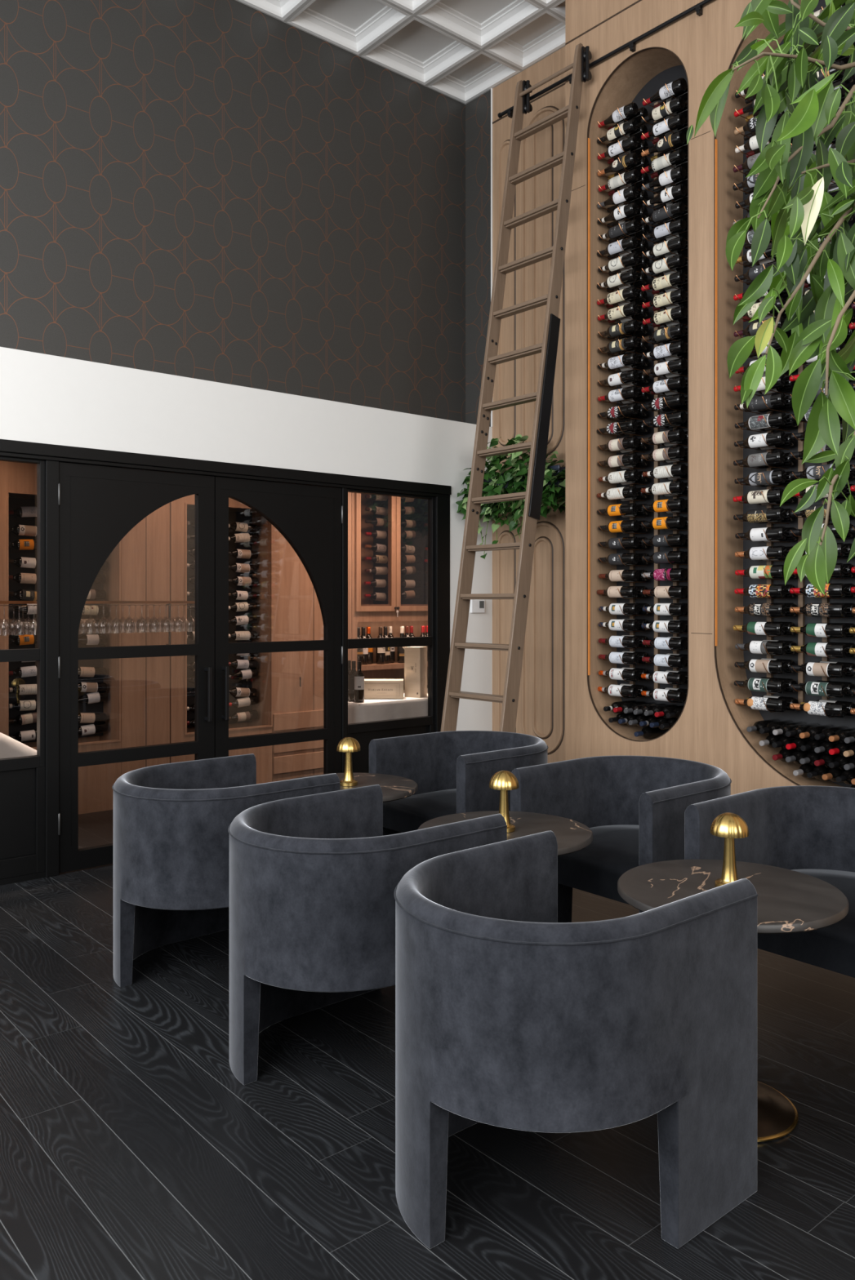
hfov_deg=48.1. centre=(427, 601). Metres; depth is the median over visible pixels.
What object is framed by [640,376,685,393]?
wine bottle
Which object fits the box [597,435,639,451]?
wine bottle
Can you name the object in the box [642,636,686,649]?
wine bottle
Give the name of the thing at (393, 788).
cafe table
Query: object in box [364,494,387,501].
wine bottle
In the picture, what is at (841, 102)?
wine bottle
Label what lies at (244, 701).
wine bottle
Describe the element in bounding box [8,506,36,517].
wine bottle
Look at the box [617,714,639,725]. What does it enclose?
wine bottle
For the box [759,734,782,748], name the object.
wine bottle
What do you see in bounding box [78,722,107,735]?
wine bottle
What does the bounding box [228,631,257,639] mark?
wine bottle
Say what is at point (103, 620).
wine bottle
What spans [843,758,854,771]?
wine bottle
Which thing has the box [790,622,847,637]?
wine bottle
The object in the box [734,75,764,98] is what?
wine bottle
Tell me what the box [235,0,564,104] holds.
ceiling
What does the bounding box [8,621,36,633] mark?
wine bottle
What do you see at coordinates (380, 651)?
wine bottle
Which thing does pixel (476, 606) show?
thermostat
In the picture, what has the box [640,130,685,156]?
wine bottle
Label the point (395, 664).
shelf
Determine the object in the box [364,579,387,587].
wine bottle
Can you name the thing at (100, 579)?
wine bottle
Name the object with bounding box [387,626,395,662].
wine bottle
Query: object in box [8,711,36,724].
wine bottle
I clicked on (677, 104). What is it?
wine bottle
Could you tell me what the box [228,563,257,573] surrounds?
wine bottle
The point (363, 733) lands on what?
window
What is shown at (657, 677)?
wine bottle
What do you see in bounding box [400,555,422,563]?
wine bottle
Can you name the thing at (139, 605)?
wine glass
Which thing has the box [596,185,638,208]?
wine bottle
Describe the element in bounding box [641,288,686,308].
wine bottle
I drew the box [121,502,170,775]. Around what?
tall cabinet
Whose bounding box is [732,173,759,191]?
wine bottle
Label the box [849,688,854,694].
wine bottle
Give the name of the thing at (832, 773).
wine bottle
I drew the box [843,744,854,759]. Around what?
wine bottle
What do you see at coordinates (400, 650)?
wine bottle
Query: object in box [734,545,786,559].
wine bottle
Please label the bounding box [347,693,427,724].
countertop
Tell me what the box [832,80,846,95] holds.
wine bottle
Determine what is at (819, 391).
wine bottle
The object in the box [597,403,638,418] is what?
wine bottle
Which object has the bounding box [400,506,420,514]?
wine bottle
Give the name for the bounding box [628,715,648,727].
wine bottle
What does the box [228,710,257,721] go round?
wine bottle
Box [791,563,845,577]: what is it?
wine bottle
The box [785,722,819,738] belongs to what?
wine bottle
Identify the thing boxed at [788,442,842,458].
wine bottle
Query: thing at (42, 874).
baseboard
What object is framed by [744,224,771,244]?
wine bottle
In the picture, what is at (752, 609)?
wine bottle
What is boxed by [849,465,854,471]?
wine bottle
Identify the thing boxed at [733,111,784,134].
wine bottle
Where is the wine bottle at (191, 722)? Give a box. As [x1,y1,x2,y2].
[186,718,194,727]
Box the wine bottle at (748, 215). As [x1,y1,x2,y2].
[733,212,768,226]
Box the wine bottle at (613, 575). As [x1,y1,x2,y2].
[598,569,639,582]
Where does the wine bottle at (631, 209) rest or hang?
on the rack at (632, 600)
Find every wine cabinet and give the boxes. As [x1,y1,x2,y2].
[0,461,121,814]
[169,494,272,784]
[351,492,427,684]
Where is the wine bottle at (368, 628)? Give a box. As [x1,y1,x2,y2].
[365,626,373,664]
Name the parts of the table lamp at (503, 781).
lamp shade, stem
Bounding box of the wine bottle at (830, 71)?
[814,60,844,84]
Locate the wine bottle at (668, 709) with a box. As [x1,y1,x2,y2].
[654,705,684,719]
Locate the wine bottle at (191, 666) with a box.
[186,662,194,671]
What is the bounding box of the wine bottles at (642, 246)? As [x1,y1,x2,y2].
[606,46,854,715]
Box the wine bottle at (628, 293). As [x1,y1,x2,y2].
[596,286,637,305]
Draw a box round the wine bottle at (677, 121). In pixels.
[640,113,685,139]
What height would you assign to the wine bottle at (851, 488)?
0.074 m
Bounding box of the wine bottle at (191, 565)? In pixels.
[186,560,194,569]
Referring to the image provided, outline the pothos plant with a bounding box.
[455,434,564,559]
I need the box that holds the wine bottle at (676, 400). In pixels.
[640,393,684,410]
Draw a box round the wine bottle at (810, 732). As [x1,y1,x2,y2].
[799,724,833,740]
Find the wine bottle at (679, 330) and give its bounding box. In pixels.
[641,324,685,342]
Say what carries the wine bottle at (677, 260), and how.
on the rack at (632, 600)
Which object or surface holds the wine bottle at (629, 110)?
on the rack at (632, 600)
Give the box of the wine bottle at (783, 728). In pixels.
[772,721,806,737]
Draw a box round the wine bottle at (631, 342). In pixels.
[597,335,638,353]
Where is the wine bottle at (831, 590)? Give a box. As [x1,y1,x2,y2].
[789,582,846,597]
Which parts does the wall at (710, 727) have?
niche panel, niche panel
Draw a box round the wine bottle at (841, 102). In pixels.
[831,100,842,119]
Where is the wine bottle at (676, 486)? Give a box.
[640,480,684,495]
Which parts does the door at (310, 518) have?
handle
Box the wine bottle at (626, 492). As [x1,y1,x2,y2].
[596,485,637,500]
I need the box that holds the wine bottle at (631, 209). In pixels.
[596,202,638,224]
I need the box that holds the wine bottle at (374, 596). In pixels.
[364,592,387,601]
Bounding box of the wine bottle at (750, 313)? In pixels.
[733,297,785,318]
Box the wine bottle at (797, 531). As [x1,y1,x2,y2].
[788,523,839,537]
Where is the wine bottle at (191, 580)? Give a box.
[186,575,194,584]
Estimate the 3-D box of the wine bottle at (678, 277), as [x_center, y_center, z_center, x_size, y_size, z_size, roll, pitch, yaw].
[1.425,-1.935,5.814,0.074,0.074,0.294,0,0,-40]
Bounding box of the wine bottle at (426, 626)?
[425,625,427,661]
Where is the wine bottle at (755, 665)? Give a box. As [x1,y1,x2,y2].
[733,658,786,674]
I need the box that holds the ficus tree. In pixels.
[686,0,854,595]
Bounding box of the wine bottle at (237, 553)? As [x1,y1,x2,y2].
[228,549,257,559]
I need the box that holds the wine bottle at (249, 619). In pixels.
[228,614,257,625]
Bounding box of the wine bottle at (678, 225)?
[641,217,686,240]
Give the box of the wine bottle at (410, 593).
[400,589,422,599]
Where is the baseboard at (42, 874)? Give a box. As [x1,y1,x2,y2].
[0,871,45,885]
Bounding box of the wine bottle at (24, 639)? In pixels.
[8,633,36,645]
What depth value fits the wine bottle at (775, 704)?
5.26 m
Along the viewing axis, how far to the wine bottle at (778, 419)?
5.26 m
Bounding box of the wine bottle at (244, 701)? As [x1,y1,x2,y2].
[229,695,258,707]
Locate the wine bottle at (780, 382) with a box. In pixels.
[733,374,785,391]
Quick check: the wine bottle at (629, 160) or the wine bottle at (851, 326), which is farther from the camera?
the wine bottle at (629, 160)
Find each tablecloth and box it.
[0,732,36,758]
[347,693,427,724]
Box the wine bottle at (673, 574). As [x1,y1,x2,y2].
[642,568,686,581]
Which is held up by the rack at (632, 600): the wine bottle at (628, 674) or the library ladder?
the wine bottle at (628, 674)
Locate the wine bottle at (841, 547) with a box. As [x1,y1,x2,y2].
[788,542,845,556]
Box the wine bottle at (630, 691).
[597,684,638,697]
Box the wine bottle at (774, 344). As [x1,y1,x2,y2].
[751,337,782,354]
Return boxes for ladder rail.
[497,0,713,118]
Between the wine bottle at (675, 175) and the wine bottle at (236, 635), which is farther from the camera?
the wine bottle at (236, 635)
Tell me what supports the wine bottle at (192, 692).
in the wine cabinet at (180, 514)
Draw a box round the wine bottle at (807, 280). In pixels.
[804,274,824,284]
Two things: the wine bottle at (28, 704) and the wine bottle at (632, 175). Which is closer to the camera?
the wine bottle at (632, 175)
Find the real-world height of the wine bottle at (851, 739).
0.074 m
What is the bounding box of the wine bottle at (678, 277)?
[640,271,685,291]
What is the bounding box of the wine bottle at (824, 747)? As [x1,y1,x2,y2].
[813,741,838,755]
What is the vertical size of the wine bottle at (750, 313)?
0.074 m
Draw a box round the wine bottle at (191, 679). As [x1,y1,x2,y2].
[186,674,194,684]
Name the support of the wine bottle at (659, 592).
on the rack at (632, 600)
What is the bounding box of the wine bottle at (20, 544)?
[8,539,36,550]
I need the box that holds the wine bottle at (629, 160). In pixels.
[597,151,638,176]
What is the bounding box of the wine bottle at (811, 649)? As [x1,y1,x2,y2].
[790,642,847,657]
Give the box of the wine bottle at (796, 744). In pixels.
[785,737,808,751]
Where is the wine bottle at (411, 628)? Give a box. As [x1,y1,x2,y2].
[408,626,414,636]
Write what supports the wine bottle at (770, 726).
on the wine bottle at (769, 740)
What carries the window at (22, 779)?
in the wall at (45, 398)
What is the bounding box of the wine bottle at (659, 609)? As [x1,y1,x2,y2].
[642,603,686,615]
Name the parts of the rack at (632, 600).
post, post, post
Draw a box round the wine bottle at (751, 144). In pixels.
[734,127,774,153]
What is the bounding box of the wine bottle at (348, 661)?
[347,660,351,700]
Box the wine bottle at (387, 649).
[382,626,390,663]
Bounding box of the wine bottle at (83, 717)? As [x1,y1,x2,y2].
[78,712,106,723]
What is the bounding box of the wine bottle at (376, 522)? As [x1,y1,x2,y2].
[364,517,387,526]
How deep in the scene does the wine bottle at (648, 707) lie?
5.89 m
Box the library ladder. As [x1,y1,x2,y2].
[440,43,591,733]
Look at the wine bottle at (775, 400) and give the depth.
5.26 m
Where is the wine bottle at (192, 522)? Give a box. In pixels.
[186,519,194,528]
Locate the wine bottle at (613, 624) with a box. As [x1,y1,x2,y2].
[598,618,639,631]
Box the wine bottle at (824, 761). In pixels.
[813,754,838,768]
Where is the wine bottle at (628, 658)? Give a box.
[598,651,639,664]
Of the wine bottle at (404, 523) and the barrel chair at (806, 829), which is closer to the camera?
the barrel chair at (806, 829)
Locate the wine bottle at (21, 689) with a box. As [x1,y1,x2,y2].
[8,684,36,694]
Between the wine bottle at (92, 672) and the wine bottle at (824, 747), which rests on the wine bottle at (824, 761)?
the wine bottle at (824, 747)
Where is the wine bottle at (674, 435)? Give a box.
[640,428,684,444]
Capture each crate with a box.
[364,679,403,698]
[404,646,426,697]
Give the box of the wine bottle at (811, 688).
[789,681,846,697]
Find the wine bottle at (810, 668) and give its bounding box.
[789,662,846,677]
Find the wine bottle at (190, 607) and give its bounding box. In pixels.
[186,604,194,611]
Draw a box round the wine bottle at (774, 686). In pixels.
[733,677,786,693]
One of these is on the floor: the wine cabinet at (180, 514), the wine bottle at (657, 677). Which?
the wine cabinet at (180, 514)
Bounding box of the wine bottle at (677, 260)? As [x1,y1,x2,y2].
[640,253,684,275]
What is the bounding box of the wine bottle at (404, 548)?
[400,544,422,555]
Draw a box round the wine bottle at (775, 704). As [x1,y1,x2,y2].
[734,696,786,711]
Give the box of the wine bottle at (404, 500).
[400,497,420,502]
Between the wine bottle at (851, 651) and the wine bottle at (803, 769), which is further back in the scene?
the wine bottle at (803, 769)
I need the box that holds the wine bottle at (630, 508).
[596,502,638,516]
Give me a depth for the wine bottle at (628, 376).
6.02 m
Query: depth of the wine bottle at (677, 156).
5.76 m
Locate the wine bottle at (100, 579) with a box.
[93,573,106,584]
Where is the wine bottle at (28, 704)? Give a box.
[8,699,36,711]
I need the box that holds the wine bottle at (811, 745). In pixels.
[800,739,823,753]
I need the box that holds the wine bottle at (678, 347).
[641,340,686,359]
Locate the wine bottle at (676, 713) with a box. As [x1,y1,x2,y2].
[665,707,683,719]
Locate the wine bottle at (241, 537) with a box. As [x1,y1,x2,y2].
[228,533,257,542]
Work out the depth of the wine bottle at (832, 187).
4.97 m
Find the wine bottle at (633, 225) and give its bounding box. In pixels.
[598,218,639,240]
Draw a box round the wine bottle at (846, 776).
[835,769,854,784]
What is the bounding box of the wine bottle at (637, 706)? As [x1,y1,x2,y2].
[623,702,656,715]
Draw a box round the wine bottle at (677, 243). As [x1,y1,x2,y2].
[641,235,685,257]
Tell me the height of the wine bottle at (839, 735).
0.074 m
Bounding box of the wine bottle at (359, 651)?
[356,626,362,665]
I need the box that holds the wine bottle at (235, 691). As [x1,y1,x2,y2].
[229,687,257,697]
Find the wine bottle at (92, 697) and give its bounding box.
[78,691,107,703]
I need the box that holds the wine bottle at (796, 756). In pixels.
[785,750,809,764]
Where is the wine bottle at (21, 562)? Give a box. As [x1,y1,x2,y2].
[8,556,36,568]
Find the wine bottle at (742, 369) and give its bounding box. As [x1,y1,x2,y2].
[734,355,780,373]
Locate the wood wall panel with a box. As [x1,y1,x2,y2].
[271,492,351,782]
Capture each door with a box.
[58,462,214,873]
[214,476,343,773]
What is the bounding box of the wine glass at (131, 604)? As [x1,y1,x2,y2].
[129,604,141,632]
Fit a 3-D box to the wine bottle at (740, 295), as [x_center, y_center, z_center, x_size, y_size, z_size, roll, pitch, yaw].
[1.839,-1.725,5.326,0.075,0.074,0.294,0,0,-40]
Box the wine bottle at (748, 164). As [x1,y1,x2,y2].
[733,152,759,173]
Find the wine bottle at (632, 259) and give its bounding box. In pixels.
[597,252,639,272]
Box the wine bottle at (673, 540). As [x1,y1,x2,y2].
[640,533,685,546]
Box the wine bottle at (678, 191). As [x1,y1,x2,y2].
[641,183,686,207]
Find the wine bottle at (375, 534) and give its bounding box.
[364,530,387,539]
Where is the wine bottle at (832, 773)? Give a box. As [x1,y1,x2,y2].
[821,767,845,782]
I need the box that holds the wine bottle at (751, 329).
[733,316,784,337]
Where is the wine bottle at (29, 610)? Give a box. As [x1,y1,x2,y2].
[8,604,36,614]
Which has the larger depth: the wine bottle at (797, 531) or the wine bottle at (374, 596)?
the wine bottle at (374, 596)
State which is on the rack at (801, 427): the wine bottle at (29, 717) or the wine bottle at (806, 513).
the wine bottle at (806, 513)
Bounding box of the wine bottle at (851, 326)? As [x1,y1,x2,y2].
[848,322,854,329]
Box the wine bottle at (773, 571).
[734,564,783,578]
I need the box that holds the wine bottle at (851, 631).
[848,627,854,633]
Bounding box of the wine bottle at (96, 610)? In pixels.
[81,604,107,615]
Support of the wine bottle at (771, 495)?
on the rack at (801, 427)
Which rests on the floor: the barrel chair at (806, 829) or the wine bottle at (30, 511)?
the barrel chair at (806, 829)
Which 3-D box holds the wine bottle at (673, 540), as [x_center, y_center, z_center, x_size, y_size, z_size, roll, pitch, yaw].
[1.425,-0.371,5.814,0.075,0.075,0.294,1,-1,-40]
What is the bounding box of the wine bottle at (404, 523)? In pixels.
[400,520,422,528]
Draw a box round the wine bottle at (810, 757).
[799,752,823,766]
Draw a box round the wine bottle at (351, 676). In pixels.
[348,661,356,701]
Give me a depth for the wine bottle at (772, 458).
5.27 m
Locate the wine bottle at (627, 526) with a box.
[598,520,639,533]
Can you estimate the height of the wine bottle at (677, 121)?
0.074 m
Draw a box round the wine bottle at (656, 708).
[644,704,676,718]
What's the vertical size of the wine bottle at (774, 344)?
0.079 m
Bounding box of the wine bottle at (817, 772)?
[806,765,831,779]
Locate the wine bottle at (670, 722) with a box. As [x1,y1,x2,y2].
[659,718,676,729]
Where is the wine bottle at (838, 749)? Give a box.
[828,742,853,756]
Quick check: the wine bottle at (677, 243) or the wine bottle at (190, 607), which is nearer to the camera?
the wine bottle at (677, 243)
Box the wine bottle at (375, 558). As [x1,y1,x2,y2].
[364,555,387,564]
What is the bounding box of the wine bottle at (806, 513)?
[790,502,841,518]
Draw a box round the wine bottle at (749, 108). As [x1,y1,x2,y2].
[733,97,764,117]
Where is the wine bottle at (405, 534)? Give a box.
[400,530,421,538]
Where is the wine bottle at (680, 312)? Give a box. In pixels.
[642,306,687,324]
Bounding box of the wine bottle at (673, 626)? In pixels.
[640,620,685,632]
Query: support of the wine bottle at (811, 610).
on the rack at (801, 427)
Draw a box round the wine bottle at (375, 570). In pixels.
[364,566,387,574]
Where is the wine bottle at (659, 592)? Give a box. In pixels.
[642,585,687,598]
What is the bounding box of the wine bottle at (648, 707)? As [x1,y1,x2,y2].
[632,702,666,716]
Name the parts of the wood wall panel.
drawer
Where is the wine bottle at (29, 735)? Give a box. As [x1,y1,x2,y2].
[8,728,36,742]
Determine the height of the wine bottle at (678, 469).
0.076 m
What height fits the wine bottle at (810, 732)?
0.074 m
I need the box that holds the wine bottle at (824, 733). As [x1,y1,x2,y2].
[813,725,848,742]
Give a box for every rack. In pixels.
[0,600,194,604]
[597,84,687,702]
[733,6,854,717]
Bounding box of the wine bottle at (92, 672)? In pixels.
[78,666,106,677]
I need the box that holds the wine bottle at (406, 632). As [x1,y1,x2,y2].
[404,626,409,637]
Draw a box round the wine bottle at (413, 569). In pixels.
[400,565,422,574]
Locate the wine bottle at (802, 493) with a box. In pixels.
[791,484,846,498]
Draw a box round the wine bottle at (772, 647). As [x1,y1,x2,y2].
[734,640,786,654]
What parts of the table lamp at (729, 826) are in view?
stem, lamp shade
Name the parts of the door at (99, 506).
handle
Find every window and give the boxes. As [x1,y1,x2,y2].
[0,456,44,879]
[346,488,435,773]
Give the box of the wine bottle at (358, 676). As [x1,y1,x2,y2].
[354,661,364,702]
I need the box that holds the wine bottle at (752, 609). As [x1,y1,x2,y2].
[734,603,786,616]
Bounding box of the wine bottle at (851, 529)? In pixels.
[849,526,854,532]
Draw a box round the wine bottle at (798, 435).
[790,422,842,439]
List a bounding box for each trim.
[0,439,451,497]
[44,460,449,877]
[490,88,492,426]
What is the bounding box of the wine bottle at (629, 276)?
[596,269,637,288]
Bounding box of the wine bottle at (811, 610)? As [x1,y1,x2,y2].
[789,603,846,617]
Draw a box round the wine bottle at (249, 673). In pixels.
[229,668,257,679]
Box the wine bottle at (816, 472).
[790,463,835,479]
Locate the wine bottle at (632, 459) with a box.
[597,453,638,467]
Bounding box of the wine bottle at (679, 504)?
[641,497,686,512]
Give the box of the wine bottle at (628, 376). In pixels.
[597,369,638,386]
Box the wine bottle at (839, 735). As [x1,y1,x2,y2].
[828,727,854,743]
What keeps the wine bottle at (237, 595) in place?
in the wine cabinet at (180, 514)
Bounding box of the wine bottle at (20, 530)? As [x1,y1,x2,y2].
[8,524,36,537]
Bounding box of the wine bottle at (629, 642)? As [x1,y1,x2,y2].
[598,635,639,648]
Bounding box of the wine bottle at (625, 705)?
[613,701,645,714]
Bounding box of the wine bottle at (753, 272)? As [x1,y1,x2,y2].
[733,260,776,281]
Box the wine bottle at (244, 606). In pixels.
[228,600,257,611]
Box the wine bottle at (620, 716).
[608,712,628,724]
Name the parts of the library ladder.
grip plate, rod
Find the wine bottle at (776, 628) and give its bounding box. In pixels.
[733,621,785,635]
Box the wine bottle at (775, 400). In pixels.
[733,392,786,411]
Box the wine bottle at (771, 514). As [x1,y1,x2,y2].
[733,506,785,522]
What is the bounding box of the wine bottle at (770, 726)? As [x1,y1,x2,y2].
[759,720,792,735]
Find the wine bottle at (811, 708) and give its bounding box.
[789,700,846,717]
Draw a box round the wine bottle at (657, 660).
[641,653,686,667]
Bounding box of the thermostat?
[470,599,484,613]
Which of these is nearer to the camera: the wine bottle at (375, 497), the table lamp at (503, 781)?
the table lamp at (503, 781)
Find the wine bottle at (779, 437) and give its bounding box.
[733,431,786,448]
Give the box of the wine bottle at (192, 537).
[186,534,194,540]
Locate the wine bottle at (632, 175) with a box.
[598,168,639,191]
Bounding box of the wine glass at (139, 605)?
[136,604,147,631]
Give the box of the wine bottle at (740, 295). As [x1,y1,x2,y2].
[733,287,785,300]
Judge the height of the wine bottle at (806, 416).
0.074 m
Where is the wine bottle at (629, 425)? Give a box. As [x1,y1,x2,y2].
[596,419,637,435]
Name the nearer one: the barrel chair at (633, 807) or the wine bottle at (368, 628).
the barrel chair at (633, 807)
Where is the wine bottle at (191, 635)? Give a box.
[186,631,194,640]
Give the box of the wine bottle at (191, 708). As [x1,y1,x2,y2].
[186,703,194,713]
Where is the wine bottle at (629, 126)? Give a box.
[596,119,637,143]
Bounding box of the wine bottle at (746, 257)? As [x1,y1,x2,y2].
[735,242,775,263]
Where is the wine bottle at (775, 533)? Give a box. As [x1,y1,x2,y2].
[734,526,787,541]
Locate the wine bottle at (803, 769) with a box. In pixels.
[792,763,816,777]
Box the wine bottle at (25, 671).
[8,665,36,677]
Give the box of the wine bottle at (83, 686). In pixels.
[78,681,106,692]
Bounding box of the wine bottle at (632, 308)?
[597,302,638,320]
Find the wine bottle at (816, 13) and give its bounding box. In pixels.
[813,1,845,17]
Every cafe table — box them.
[290,773,417,802]
[417,810,592,856]
[617,858,848,1142]
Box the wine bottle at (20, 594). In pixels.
[8,589,36,600]
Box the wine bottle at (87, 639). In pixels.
[78,634,106,644]
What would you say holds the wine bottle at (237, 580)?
in the wine cabinet at (180, 514)
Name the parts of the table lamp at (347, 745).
stem, lamp shade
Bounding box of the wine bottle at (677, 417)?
[642,410,686,426]
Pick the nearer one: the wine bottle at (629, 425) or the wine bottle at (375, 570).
the wine bottle at (629, 425)
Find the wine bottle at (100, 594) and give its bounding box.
[86,589,106,599]
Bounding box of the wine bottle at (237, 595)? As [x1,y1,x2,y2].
[228,590,257,600]
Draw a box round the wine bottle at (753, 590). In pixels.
[733,584,786,597]
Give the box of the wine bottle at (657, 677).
[640,671,685,684]
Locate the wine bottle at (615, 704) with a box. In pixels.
[603,700,635,713]
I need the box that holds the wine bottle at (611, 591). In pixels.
[596,586,637,597]
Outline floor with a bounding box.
[0,809,854,1279]
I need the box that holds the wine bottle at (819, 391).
[787,383,828,400]
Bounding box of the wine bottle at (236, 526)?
[228,521,257,533]
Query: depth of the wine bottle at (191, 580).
7.46 m
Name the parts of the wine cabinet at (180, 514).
panel, opening trim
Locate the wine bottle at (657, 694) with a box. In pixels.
[640,688,685,702]
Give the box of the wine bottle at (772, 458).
[733,450,785,467]
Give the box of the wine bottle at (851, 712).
[849,708,854,714]
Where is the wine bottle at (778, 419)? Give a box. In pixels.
[734,412,786,430]
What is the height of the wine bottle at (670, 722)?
0.074 m
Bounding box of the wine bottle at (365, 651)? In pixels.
[360,626,368,664]
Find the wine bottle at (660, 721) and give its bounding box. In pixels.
[649,717,669,729]
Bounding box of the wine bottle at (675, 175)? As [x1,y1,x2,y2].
[641,165,685,191]
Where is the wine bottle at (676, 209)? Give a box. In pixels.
[640,201,684,224]
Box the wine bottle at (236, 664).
[228,659,257,668]
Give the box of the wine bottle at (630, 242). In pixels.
[596,235,637,256]
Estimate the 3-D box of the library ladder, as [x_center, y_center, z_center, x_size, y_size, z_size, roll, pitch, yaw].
[0.524,-1.015,5.992,0.873,5.030,0.595,0,0,-40]
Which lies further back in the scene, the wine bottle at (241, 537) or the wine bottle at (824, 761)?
the wine bottle at (241, 537)
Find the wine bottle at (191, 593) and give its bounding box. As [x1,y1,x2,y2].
[186,588,194,597]
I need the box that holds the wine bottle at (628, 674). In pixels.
[598,667,639,681]
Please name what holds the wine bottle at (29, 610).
in the wine cabinet at (95, 782)
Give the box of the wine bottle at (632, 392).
[597,386,639,402]
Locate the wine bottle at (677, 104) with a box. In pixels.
[640,96,684,124]
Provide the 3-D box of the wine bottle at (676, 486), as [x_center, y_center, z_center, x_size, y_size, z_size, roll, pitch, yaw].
[1.424,-0.687,5.820,0.074,0.074,0.294,0,0,-40]
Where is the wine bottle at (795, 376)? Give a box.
[789,372,831,382]
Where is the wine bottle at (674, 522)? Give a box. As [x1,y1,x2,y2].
[640,515,684,529]
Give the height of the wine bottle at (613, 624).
0.074 m
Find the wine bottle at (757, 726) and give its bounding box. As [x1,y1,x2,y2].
[746,718,779,734]
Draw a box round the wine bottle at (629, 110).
[598,102,638,128]
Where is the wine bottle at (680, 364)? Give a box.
[642,358,687,375]
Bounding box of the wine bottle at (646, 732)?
[634,726,668,738]
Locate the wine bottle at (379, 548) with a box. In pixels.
[364,543,387,553]
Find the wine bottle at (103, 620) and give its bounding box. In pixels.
[79,617,106,629]
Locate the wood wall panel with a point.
(297, 676)
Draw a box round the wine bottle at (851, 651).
[848,648,854,653]
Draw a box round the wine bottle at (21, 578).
[8,573,36,584]
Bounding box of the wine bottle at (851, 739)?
[844,731,854,745]
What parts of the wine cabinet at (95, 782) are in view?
panel, opening trim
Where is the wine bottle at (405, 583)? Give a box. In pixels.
[400,579,421,587]
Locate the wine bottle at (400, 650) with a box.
[396,626,404,662]
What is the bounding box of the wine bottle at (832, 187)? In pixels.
[826,182,839,197]
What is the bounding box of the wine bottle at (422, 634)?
[417,626,427,660]
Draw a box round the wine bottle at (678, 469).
[642,463,687,478]
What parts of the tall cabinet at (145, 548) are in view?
handle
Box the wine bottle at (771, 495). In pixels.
[733,488,783,504]
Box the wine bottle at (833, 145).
[812,142,835,155]
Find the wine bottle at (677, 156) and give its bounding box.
[640,148,684,173]
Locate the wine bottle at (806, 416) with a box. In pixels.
[788,407,840,421]
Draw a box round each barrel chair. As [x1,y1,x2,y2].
[111,753,339,986]
[227,784,506,1084]
[368,730,547,835]
[394,830,757,1248]
[510,755,731,922]
[684,785,854,977]
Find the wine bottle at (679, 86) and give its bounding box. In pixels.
[642,77,687,106]
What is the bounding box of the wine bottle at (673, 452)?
[640,445,684,461]
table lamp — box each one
[336,737,359,786]
[488,770,518,832]
[710,812,748,887]
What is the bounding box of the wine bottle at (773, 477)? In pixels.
[733,469,786,485]
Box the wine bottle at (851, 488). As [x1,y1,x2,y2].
[849,485,854,491]
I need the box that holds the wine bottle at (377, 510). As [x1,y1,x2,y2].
[364,506,387,515]
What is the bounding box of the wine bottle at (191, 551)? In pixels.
[186,547,194,556]
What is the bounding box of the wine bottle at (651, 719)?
[639,716,660,728]
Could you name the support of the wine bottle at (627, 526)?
on the rack at (632, 600)
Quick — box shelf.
[360,661,427,666]
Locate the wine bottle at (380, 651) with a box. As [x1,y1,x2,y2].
[375,626,385,664]
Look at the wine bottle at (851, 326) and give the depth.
4.91 m
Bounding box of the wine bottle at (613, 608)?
[598,603,639,614]
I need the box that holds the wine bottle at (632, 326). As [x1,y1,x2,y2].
[597,320,639,337]
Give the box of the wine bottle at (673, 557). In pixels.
[641,551,685,564]
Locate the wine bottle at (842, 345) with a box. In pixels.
[804,342,844,363]
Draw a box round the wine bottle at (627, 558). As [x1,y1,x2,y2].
[597,552,639,564]
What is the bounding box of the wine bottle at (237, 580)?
[228,576,258,586]
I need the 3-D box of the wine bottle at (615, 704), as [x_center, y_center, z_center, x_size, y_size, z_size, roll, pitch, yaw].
[1.229,0.674,6.120,0.294,0.074,0.074,0,0,-40]
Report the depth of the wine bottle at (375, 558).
8.63 m
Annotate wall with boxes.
[0,0,465,422]
[0,346,492,730]
[8,493,248,747]
[465,46,564,763]
[564,0,854,795]
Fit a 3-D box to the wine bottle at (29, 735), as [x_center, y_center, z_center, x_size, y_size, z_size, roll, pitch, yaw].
[-2.797,0.931,6.675,0.296,0.082,0.075,0,0,-40]
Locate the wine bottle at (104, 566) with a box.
[100,560,107,570]
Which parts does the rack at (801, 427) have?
post, post, post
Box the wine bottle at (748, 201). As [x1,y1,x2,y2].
[734,183,778,208]
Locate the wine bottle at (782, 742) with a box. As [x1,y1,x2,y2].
[771,736,795,750]
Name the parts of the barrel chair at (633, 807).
seat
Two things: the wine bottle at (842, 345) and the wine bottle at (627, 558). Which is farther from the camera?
the wine bottle at (627, 558)
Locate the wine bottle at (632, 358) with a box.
[597,352,638,369]
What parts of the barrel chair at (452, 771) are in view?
seat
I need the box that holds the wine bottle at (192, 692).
[186,688,194,697]
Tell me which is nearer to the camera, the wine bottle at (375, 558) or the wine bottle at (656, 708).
the wine bottle at (656, 708)
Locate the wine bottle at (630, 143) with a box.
[597,135,638,159]
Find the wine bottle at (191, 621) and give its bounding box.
[186,617,194,626]
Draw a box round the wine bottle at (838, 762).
[828,756,852,769]
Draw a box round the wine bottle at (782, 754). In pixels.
[772,749,795,762]
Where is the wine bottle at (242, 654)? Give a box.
[233,653,257,656]
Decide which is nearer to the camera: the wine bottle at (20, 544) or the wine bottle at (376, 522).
the wine bottle at (20, 544)
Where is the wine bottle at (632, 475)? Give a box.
[598,469,639,483]
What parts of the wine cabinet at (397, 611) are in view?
door, panel, door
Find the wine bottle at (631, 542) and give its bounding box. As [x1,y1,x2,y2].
[597,536,639,549]

